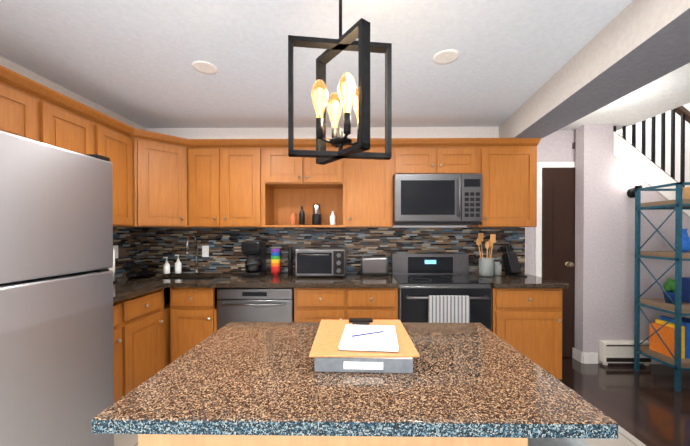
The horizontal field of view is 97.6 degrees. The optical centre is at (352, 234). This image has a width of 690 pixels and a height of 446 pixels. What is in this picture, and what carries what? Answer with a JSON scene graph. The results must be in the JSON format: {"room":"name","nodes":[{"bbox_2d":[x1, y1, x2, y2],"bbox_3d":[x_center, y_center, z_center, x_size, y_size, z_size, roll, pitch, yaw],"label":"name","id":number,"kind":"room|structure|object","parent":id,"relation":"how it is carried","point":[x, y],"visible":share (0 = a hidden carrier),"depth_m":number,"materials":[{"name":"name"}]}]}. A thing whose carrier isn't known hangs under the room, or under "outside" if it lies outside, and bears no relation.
{"room":"kitchen","nodes":[
{"label":"kitchen","id":0,"kind":"room"},
{"bbox_2d":[0,56,145,278],"bbox_3d":[-2.274,0.116,0.400,0.120,2.440,6.200,0,0,1],"label":"wall","id":1,"kind":"structure","parent":0,"point":[17,68],"depth_m":2.29,"materials":[{"name":"white paint"}]},
{"bbox_2d":[0,84,43,142],"bbox_3d":[-2.038,-0.641,1.426,0.320,0.340,0.770,0,0,1],"label":"upper cabinet","id":2,"kind":"object","parent":1,"relation":"attached to","point":[26,116],"depth_m":1.72,"materials":[{"name":"brown wood"}]},
{"bbox_2d":[44,102,132,225],"bbox_3d":[-2.027,-0.441,2.197,0.320,0.750,0.770,0,0,1],"label":"upper cabinet","id":3,"kind":"object","parent":1,"relation":"attached to","point":[63,129],"depth_m":2.26,"materials":[{"name":"brown wood"}]},
{"bbox_2d":[113,227,148,277],"bbox_3d":[-2.179,0.170,2.460,0.008,0.471,1.440,0,0,1],"label":"tile backsplash","id":4,"kind":"structure","parent":1,"relation":"attached to","point":[143,249],"depth_m":2.96,"materials":[{"name":"tile"}]},
{"bbox_2d":[113,245,117,258],"bbox_3d":[-2.165,0.160,2.759,0.010,0.120,0.070,0,0,1],"label":"switch plate","id":5,"kind":"object","parent":4,"relation":"attached to","point":[116,250],"visible":0.6,"depth_m":2.77,"materials":[{"name":"white plastic"}]},
{"bbox_2d":[165,288,212,301],"bbox_3d":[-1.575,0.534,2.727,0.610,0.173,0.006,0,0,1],"label":"drawer","id":6,"kind":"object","parent":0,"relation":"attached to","point":[171,294],"depth_m":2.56,"materials":[{"name":"orange wood"}]},
{"bbox_2d":[169,278,214,279],"bbox_3d":[-1.570,0.532,3.091,0.610,0.173,0.006,0,0,1],"label":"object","id":7,"kind":"structure","parent":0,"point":[169,278],"depth_m":3.09,"materials":[{"name":"silver metal"}]},
{"bbox_2d":[290,210,295,224],"bbox_3d":[-0.596,-0.169,3.045,0.058,0.150,0.057,0,0,1],"label":"bottle","id":8,"kind":"object","parent":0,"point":[292,219],"visible":0.98,"depth_m":3.02,"materials":[{"name":"ceramic"}]},
{"bbox_2d":[330,211,335,224],"bbox_3d":[-0.196,-0.164,3.039,0.058,0.140,0.057,0,0,1],"label":"bottle","id":9,"kind":"object","parent":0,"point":[332,219],"visible":0.92,"depth_m":3.02,"materials":[{"name":"white plastic"}]},
{"bbox_2d":[146,127,525,279],"bbox_3d":[-0.183,0.097,3.231,3.980,2.440,0.120,0,0,1],"label":"wall","id":10,"kind":"structure","parent":0,"point":[310,133],"depth_m":3.16,"materials":[{"name":"white paint"}]},
{"bbox_2d":[113,139,199,227],"bbox_3d":[-1.870,-0.446,2.885,0.614,0.750,0.608,0,0,1],"label":"upper cabinet","id":11,"kind":"object","parent":10,"relation":"attached to","point":[160,185],"visible":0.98,"depth_m":2.70,"materials":[{"name":"brown wood"}]},
{"bbox_2d":[188,148,243,227],"bbox_3d":[-1.365,-0.447,3.022,0.402,0.750,0.320,0,0,1],"label":"upper cabinet","id":12,"kind":"object","parent":10,"relation":"attached to","point":[209,185],"depth_m":2.87,"materials":[{"name":"brown wood"}]},
{"bbox_2d":[228,148,275,227],"bbox_3d":[-1.073,-0.447,3.018,0.493,0.750,0.320,0,0,1],"label":"upper cabinet","id":13,"kind":"object","parent":10,"relation":"attached to","point":[251,187],"depth_m":2.86,"materials":[{"name":"brown wood"}]},
{"bbox_2d":[0,65,540,148],"bbox_3d":[-0.231,-0.851,2.089,3.913,0.068,2.149,0,0,1],"label":"crown molding","id":14,"kind":"structure","parent":13,"relation":"attached to","point":[22,84],"depth_m":2.79,"materials":[{"name":"brown wood"}]},
{"bbox_2d":[264,148,347,190],"bbox_3d":[-0.457,-0.652,3.008,0.780,0.340,0.320,0,0,1],"label":"upper cabinet","id":15,"kind":"object","parent":10,"relation":"attached to","point":[282,172],"depth_m":2.85,"materials":[{"name":"brown wood"}]},
{"bbox_2d":[299,206,304,224],"bbox_3d":[-0.506,-0.189,3.044,0.058,0.190,0.057,0,0,1],"label":"bottle","id":16,"kind":"object","parent":15,"relation":"in","point":[301,217],"visible":0.96,"depth_m":3.02,"materials":[{"name":"black glass"}]},
{"bbox_2d":[312,203,320,224],"bbox_3d":[-0.356,-0.203,3.031,0.096,0.218,0.095,0,0,1],"label":"grinder","id":17,"kind":"object","parent":15,"relation":"in","point":[316,217],"visible":0.96,"depth_m":2.99,"materials":[{"name":"black plastic"}]},
{"bbox_2d":[149,228,524,272],"bbox_3d":[-0.188,0.165,3.166,3.968,0.471,0.008,0,0,1],"label":"tile backsplash","id":18,"kind":"structure","parent":10,"relation":"attached to","point":[226,255],"depth_m":3.16,"materials":[{"name":"tile"}]},
{"bbox_2d":[202,246,208,256],"bbox_3d":[-1.544,0.177,3.177,0.070,0.120,0.008,0,0,1],"label":"electrical outlet plate","id":19,"kind":"object","parent":18,"relation":"attached to","point":[205,251],"visible":1,"depth_m":3.17,"materials":[{"name":"white plastic"}]},
{"bbox_2d":[340,148,395,227],"bbox_3d":[0.151,-0.447,3.001,0.475,0.750,0.320,0,0,1],"label":"upper cabinet","id":20,"kind":"object","parent":10,"relation":"attached to","point":[366,201],"depth_m":2.84,"materials":[{"name":"brown wood"}]},
{"bbox_2d":[396,148,443,173],"bbox_3d":[0.623,-0.694,2.993,0.470,0.255,0.320,0,0,1],"label":"upper cabinet","id":21,"kind":"object","parent":10,"relation":"attached to","point":[408,160],"depth_m":2.83,"materials":[{"name":"brown wood"}]},
{"bbox_2d":[393,174,481,225],"bbox_3d":[0.790,-0.324,2.929,0.795,0.465,0.446,0,0,1],"label":"microwave","id":22,"kind":"object","parent":21,"relation":"attached to","point":[437,199],"visible":1,"depth_m":2.75,"materials":[{"name":"silver metal"}]},
{"bbox_2d":[444,147,479,173],"bbox_3d":[0.958,-0.694,2.988,0.471,0.255,0.320,0,0,1],"label":"upper cabinet","id":23,"kind":"object","parent":10,"relation":"attached to","point":[458,160],"depth_m":2.83,"materials":[{"name":"brown wood"}]},
{"bbox_2d":[467,147,536,227],"bbox_3d":[1.466,-0.446,2.983,0.545,0.750,0.320,0,0,1],"label":"upper cabinet","id":24,"kind":"object","parent":10,"relation":"attached to","point":[509,174],"depth_m":2.83,"materials":[{"name":"brown wood"}]},
{"bbox_2d":[0,0,689,130],"bbox_3d":[0.251,-1.143,0.356,5.170,0.080,6.200,0,0,1],"label":"ceiling","id":25,"kind":"structure","parent":0,"point":[133,60],"depth_m":1.89,"materials":[{"name":"paint"}]},
{"bbox_2d":[192,61,217,73],"bbox_3d":[-0.981,-1.112,2.014,0.160,0.006,0.160,0,0,1],"label":"recessed light","id":26,"kind":"object","parent":25,"relation":"in","point":[204,67],"visible":1,"depth_m":2.00,"materials":[{"name":"white plastic"}]},
{"bbox_2d":[288,0,391,164],"bbox_3d":[-0.041,-0.691,1.063,0.340,0.835,0.188,0,0,18],"label":"pendant lantern","id":27,"kind":"object","parent":25,"relation":"hanging from","point":[350,94],"visible":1,"depth_m":1.03,"materials":[{"name":"black metal"}]},
{"bbox_2d":[433,49,458,64],"bbox_3d":[0.588,-1.111,1.892,0.160,0.006,0.160,0,0,1],"label":"recessed light","id":28,"kind":"object","parent":25,"relation":"in","point":[446,56],"visible":1,"depth_m":1.88,"materials":[{"name":"white plastic"}]},
{"bbox_2d":[114,425,645,445],"bbox_3d":[-0.254,1.366,0.381,4.160,0.060,6.200,0,0,1],"label":"floor","id":29,"kind":"structure","parent":0,"point":[625,438],"depth_m":1.94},
{"bbox_2d":[0,131,113,445],"bbox_3d":[-1.727,0.454,1.270,0.889,1.753,0.850,0,0,1],"label":"fridge","id":30,"kind":"object","parent":29,"relation":"on","point":[56,311],"visible":1,"depth_m":1.35,"materials":[{"name":"silver metal"}]},
{"bbox_2d":[113,300,128,402],"bbox_3d":[-1.887,0.889,1.915,0.605,0.872,0.350,0,0,1],"label":"base cabinet","id":31,"kind":"object","parent":29,"relation":"on","point":[121,368],"depth_m":2.06,"materials":[{"name":"brown wood"}]},
{"bbox_2d":[125,288,164,391],"bbox_3d":[-1.882,0.887,2.310,0.605,0.872,0.440,0,0,1],"label":"base cabinet","id":32,"kind":"object","parent":29,"relation":"on","point":[155,332],"depth_m":2.30,"materials":[{"name":"brown wood"}]},
{"bbox_2d":[113,281,168,302],"bbox_3d":[-1.872,0.429,2.127,0.630,0.040,0.780,0,0,1],"label":"countertop","id":33,"kind":"structure","parent":32,"relation":"on","point":[124,288],"depth_m":2.33,"materials":[{"name":"black stone"}]},
{"bbox_2d":[116,273,398,287],"bbox_3d":[-0.891,0.424,2.853,2.573,0.040,0.657,0,0,1],"label":"countertop","id":34,"kind":"structure","parent":32,"relation":"on","point":[222,280],"depth_m":2.61,"materials":[{"name":"black stone"}]},
{"bbox_2d":[108,248,117,282],"bbox_3d":[-2.083,0.249,2.559,0.150,0.310,0.150,0,0,1],"label":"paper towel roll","id":35,"kind":"object","parent":34,"relation":"on","point":[113,270],"visible":0.17,"depth_m":2.56,"materials":[{"name":"white paper"}]},
{"bbox_2d":[126,271,156,277],"bbox_3d":[-2.000,0.375,2.786,0.256,0.055,0.421,0,0,1],"label":"skillet","id":36,"kind":"object","parent":34,"relation":"on","point":[145,274],"visible":1,"depth_m":2.84,"materials":[{"name":"metal"}]},
{"bbox_2d":[163,257,169,273],"bbox_3d":[-1.896,0.315,3.087,0.060,0.172,0.060,0,0,1],"label":"soap bottle","id":37,"kind":"object","parent":34,"relation":"on","point":[166,267],"visible":1,"depth_m":3.06,"materials":[{"name":"white plastic"}]},
{"bbox_2d":[175,255,181,273],"bbox_3d":[-1.795,0.305,3.115,0.060,0.192,0.060,0,0,1],"label":"soap bottle","id":38,"kind":"object","parent":34,"relation":"on","point":[178,266],"visible":1,"depth_m":3.10,"materials":[{"name":"white plastic"}]},
{"bbox_2d":[185,234,204,272],"bbox_3d":[-1.586,0.195,3.053,0.116,0.412,0.223,0,0,1],"label":"gooseneck faucet","id":39,"kind":"object","parent":34,"relation":"on","point":[196,249],"visible":0.96,"depth_m":3.12,"materials":[{"name":"silver metal"}]},
{"bbox_2d":[241,241,265,276],"bbox_3d":[-0.952,0.234,2.973,0.210,0.335,0.220,0,0,1],"label":"coffee maker","id":40,"kind":"object","parent":34,"relation":"on","point":[255,263],"visible":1,"depth_m":2.89,"materials":[{"name":"plastic"}]},
{"bbox_2d":[271,249,279,274],"bbox_3d":[-0.762,0.272,3.000,0.096,0.258,0.095,0,0,1],"label":"cup stack","id":41,"kind":"object","parent":34,"relation":"on","point":[275,261],"visible":1,"depth_m":2.96,"materials":[{"name":"multicoloured plastic"}]},
{"bbox_2d":[287,247,292,274],"bbox_3d":[-0.621,0.264,3.038,0.060,0.275,0.060,0,0,1],"label":"pepper mill","id":42,"kind":"object","parent":34,"relation":"on","point":[290,260],"visible":1,"depth_m":3.02,"materials":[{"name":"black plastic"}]},
{"bbox_2d":[295,248,345,277],"bbox_3d":[-0.297,0.269,2.949,0.470,0.265,0.370,0,0,1],"label":"toaster oven","id":43,"kind":"object","parent":34,"relation":"on","point":[320,261],"visible":1,"depth_m":2.80,"materials":[{"name":"silver metal"}]},
{"bbox_2d":[360,256,389,275],"bbox_3d":[0.228,0.308,2.997,0.290,0.186,0.170,0,0,1],"label":"toaster","id":44,"kind":"object","parent":34,"relation":"on","point":[374,265],"visible":0.98,"depth_m":2.91,"materials":[{"name":"silver metal"}]},
{"bbox_2d":[165,302,176,309],"bbox_3d":[-1.885,0.979,2.865,0.583,0.680,0.668,0,0,1],"label":"base cabinet","id":45,"kind":"object","parent":29,"relation":"on","point":[167,304],"depth_m":2.62,"materials":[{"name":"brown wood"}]},
{"bbox_2d":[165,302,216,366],"bbox_3d":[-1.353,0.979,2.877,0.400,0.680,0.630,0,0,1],"label":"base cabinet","id":46,"kind":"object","parent":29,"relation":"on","point":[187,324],"depth_m":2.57,"materials":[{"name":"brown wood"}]},
{"bbox_2d":[217,288,293,329],"bbox_3d":[-0.822,0.885,2.846,0.650,0.868,0.674,0,0,1],"label":"stainless steel dishwasher","id":47,"kind":"object","parent":29,"relation":"on","point":[255,304],"visible":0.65,"depth_m":2.55,"materials":[{"name":"silver metal"}]},
{"bbox_2d":[138,434,527,445],"bbox_3d":[-0.043,0.896,1.093,0.909,0.871,0.773,0,0,1],"label":"kitchen island","id":48,"kind":"object","parent":29,"relation":"on","point":[202,440],"depth_m":0.70,"materials":[{"name":"brown wood"}]},
{"bbox_2d":[92,322,617,438],"bbox_3d":[0.004,0.440,1.066,1.203,0.037,0.760,0,0,1],"label":"island countertop","id":49,"kind":"structure","parent":48,"relation":"on","point":[461,380],"depth_m":0.79,"materials":[{"name":"stone"}]},
{"bbox_2d":[314,357,412,372],"bbox_3d":[0.041,0.399,1.103,0.310,0.042,0.372,0,0,1],"label":"binder","id":50,"kind":"object","parent":49,"relation":"on","point":[370,364],"visible":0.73,"depth_m":0.92,"materials":[{"name":"plastic"}]},
{"bbox_2d":[309,318,419,356],"bbox_3d":[0.037,0.368,1.115,0.347,0.015,0.386,0,0,1],"label":"clipboard","id":51,"kind":"object","parent":50,"relation":"on","point":[327,339],"visible":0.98,"depth_m":1.04,"materials":[{"name":"brown wood"}]},
{"bbox_2d":[338,324,398,351],"bbox_3d":[0.061,0.360,1.070,0.190,0.014,0.242,0,0,5],"label":"notepad","id":52,"kind":"object","parent":51,"relation":"on","point":[375,338],"visible":0.94,"depth_m":1.04,"materials":[{"name":"paper"}]},
{"bbox_2d":[294,288,397,321],"bbox_3d":[-0.049,0.883,2.843,0.880,0.873,0.659,0,0,1],"label":"base cabinet","id":53,"kind":"object","parent":29,"relation":"on","point":[315,304],"visible":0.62,"depth_m":2.54,"materials":[{"name":"brown wood"}]},
{"bbox_2d":[391,253,491,330],"bbox_3d":[0.790,0.757,2.802,0.776,1.125,0.676,0,0,1],"label":"range","id":54,"kind":"object","parent":29,"relation":"on","point":[440,288],"visible":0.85,"depth_m":2.53,"materials":[{"name":"black metal"}]},
{"bbox_2d":[492,287,561,379],"bbox_3d":[1.481,0.883,2.821,0.580,0.873,0.659,0,0,1],"label":"base cabinet","id":55,"kind":"object","parent":29,"relation":"on","point":[527,322],"visible":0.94,"depth_m":2.52,"materials":[{"name":"brown wood"}]},
{"bbox_2d":[469,273,567,288],"bbox_3d":[1.489,0.425,2.822,0.605,0.040,0.653,0,0,1],"label":"countertop","id":56,"kind":"structure","parent":55,"relation":"on","point":[503,281],"depth_m":2.56,"materials":[{"name":"black stone"}]},
{"bbox_2d":[476,233,495,276],"bbox_3d":[1.302,0.194,2.938,0.180,0.415,0.149,0,0,1],"label":"utensil crock","id":57,"kind":"object","parent":56,"relation":"on","point":[486,266],"visible":1,"depth_m":2.88,"materials":[{"name":"grey ceramic"}]},
{"bbox_2d":[494,262,501,275],"bbox_3d":[1.433,0.336,2.990,0.086,0.132,0.085,0,0,1],"label":"canister","id":58,"kind":"object","parent":56,"relation":"on","point":[497,268],"visible":0.81,"depth_m":2.95,"materials":[{"name":"ceramic"}]},
{"bbox_2d":[502,245,526,276],"bbox_3d":[1.597,0.256,2.989,0.110,0.300,0.246,0,0,-7],"label":"knife block","id":59,"kind":"object","parent":56,"relation":"on","point":[511,263],"visible":1,"depth_m":2.99,"materials":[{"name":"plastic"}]},
{"bbox_2d":[528,438,589,445],"bbox_3d":[0.562,0.945,0.796,0.311,0.781,0.436,0,0,1],"label":"stool","id":60,"kind":"object","parent":29,"relation":"on","point":[557,442],"visible":0.25,"depth_m":0.84,"materials":[{"name":"plastic"}]},
{"bbox_2d":[525,130,575,275],"bbox_3d":[2.223,0.096,3.317,1.070,2.440,0.120,0,0,1],"label":"wall","id":61,"kind":"structure","parent":0,"point":[555,146],"depth_m":3.25,"materials":[{"name":"white paint"}]},
{"bbox_2d":[535,162,574,356],"bbox_3d":[2.221,0.270,3.202,0.500,2.095,0.109,0,0,1],"label":"hall door","id":62,"kind":"structure","parent":61,"relation":"in","point":[555,244],"depth_m":3.22,"materials":[{"name":"brown wood"}]},
{"bbox_2d":[499,0,689,138],"bbox_3d":[1.474,-1.025,0.190,0.480,0.315,5.900,0,0,1],"label":"header beam","id":63,"kind":"structure","parent":0,"point":[633,45],"depth_m":1.67,"materials":[{"name":"paint"}]},
{"bbox_2d":[559,357,689,445],"bbox_3d":[3.652,1.364,0.775,3.640,0.060,7.100,0,0,1],"label":"floor","id":64,"kind":"structure","parent":0,"point":[649,405],"depth_m":2.46,"materials":[{"name":"brown wood"}]},
{"bbox_2d":[599,340,652,365],"bbox_3d":[2.764,1.198,3.050,0.480,0.240,0.070,0,0,1],"label":"heater","id":65,"kind":"object","parent":64,"relation":"on","point":[616,351],"visible":0.88,"depth_m":3.02,"materials":[{"name":"metal"}]},
{"bbox_2d":[634,182,689,391],"bbox_3d":[3.260,0.440,2.725,1.040,1.760,0.400,0,0,1],"label":"etagere","id":66,"kind":"object","parent":64,"relation":"on","point":[678,256],"visible":1,"depth_m":2.68,"materials":[{"name":"teal metal"}]},
{"bbox_2d":[663,278,674,303],"bbox_3d":[2.890,0.506,2.729,0.116,0.224,0.128,0,0,1],"label":"potted plant","id":67,"kind":"object","parent":66,"relation":"on","point":[669,286],"visible":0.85,"depth_m":2.72,"materials":[{"name":"green plant"}]},
{"bbox_2d":[649,316,689,358],"bbox_3d":[2.990,0.923,2.732,0.381,0.310,0.220,0,0,1],"label":"board games","id":68,"kind":"object","parent":66,"relation":"on","point":[666,333],"visible":0.65,"depth_m":2.70,"materials":[{"name":"orange cardboard"}]},
{"bbox_2d":[674,229,689,251],"bbox_3d":[2.990,0.053,2.726,0.110,0.210,0.110,0,0,1],"label":"vase","id":69,"kind":"object","parent":66,"relation":"on","point":[685,242],"visible":0.67,"depth_m":2.69,"materials":[{"name":"blue ceramic"}]},
{"bbox_2d":[682,277,689,302],"bbox_3d":[3.175,0.508,2.721,0.270,0.220,0.190,0,0,1],"label":"books","id":70,"kind":"object","parent":66,"relation":"on","point":[686,289],"visible":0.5,"depth_m":2.75,"materials":[{"name":"blue paper"}]},
{"bbox_2d":[683,187,689,198],"bbox_3d":[3.265,-0.370,2.719,0.361,0.136,0.208,0,0,1],"label":"basket","id":71,"kind":"object","parent":66,"relation":"on","point":[686,192],"visible":0.75,"depth_m":2.79,"materials":[{"name":"orange"}]},
{"bbox_2d":[572,124,689,362],"bbox_3d":[3.942,-1.135,3.554,3.140,4.900,1.000,0,0,1],"label":"wall","id":72,"kind":"structure","parent":0,"point":[604,250],"depth_m":3.08,"materials":[{"name":"white paint"}]},
{"bbox_2d":[572,348,669,363],"bbox_3d":[3.656,1.262,3.143,3.698,0.110,0.164,0,0,1],"label":"baseboard","id":73,"kind":"structure","parent":72,"relation":"attached to","point":[584,357],"depth_m":3.08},
{"bbox_2d":[627,167,646,197],"bbox_3d":[2.844,-0.517,3.005,0.124,0.290,0.134,0,0,1],"label":"wall sconce","id":74,"kind":"object","parent":72,"relation":"attached to","point":[638,174],"visible":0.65,"depth_m":2.98,"materials":[{"name":"white glass"}]},
{"bbox_2d":[613,132,689,217],"bbox_3d":[4.083,0.244,3.127,2.845,2.573,0.160,0,0,1],"label":"trim","id":75,"kind":"structure","parent":72,"relation":"attached to","point":[627,154],"depth_m":3.06,"materials":[{"name":"white paint"}]},
{"bbox_2d":[613,106,689,186],"bbox_3d":[4.058,-0.342,3.118,2.795,3.142,0.060,0,0,1],"label":"stair railing","id":76,"kind":"object","parent":75,"relation":"on","point":[683,112],"visible":0.25,"depth_m":3.12,"materials":[{"name":"brown wood"}]},
{"bbox_2d":[616,103,689,186],"bbox_3d":[3.610,-1.180,4.169,3.820,4.980,0.120,0,0,1],"label":"wall","id":77,"kind":"structure","parent":0,"point":[667,142],"depth_m":4.09,"materials":[{"name":"white paint"}]}
]}

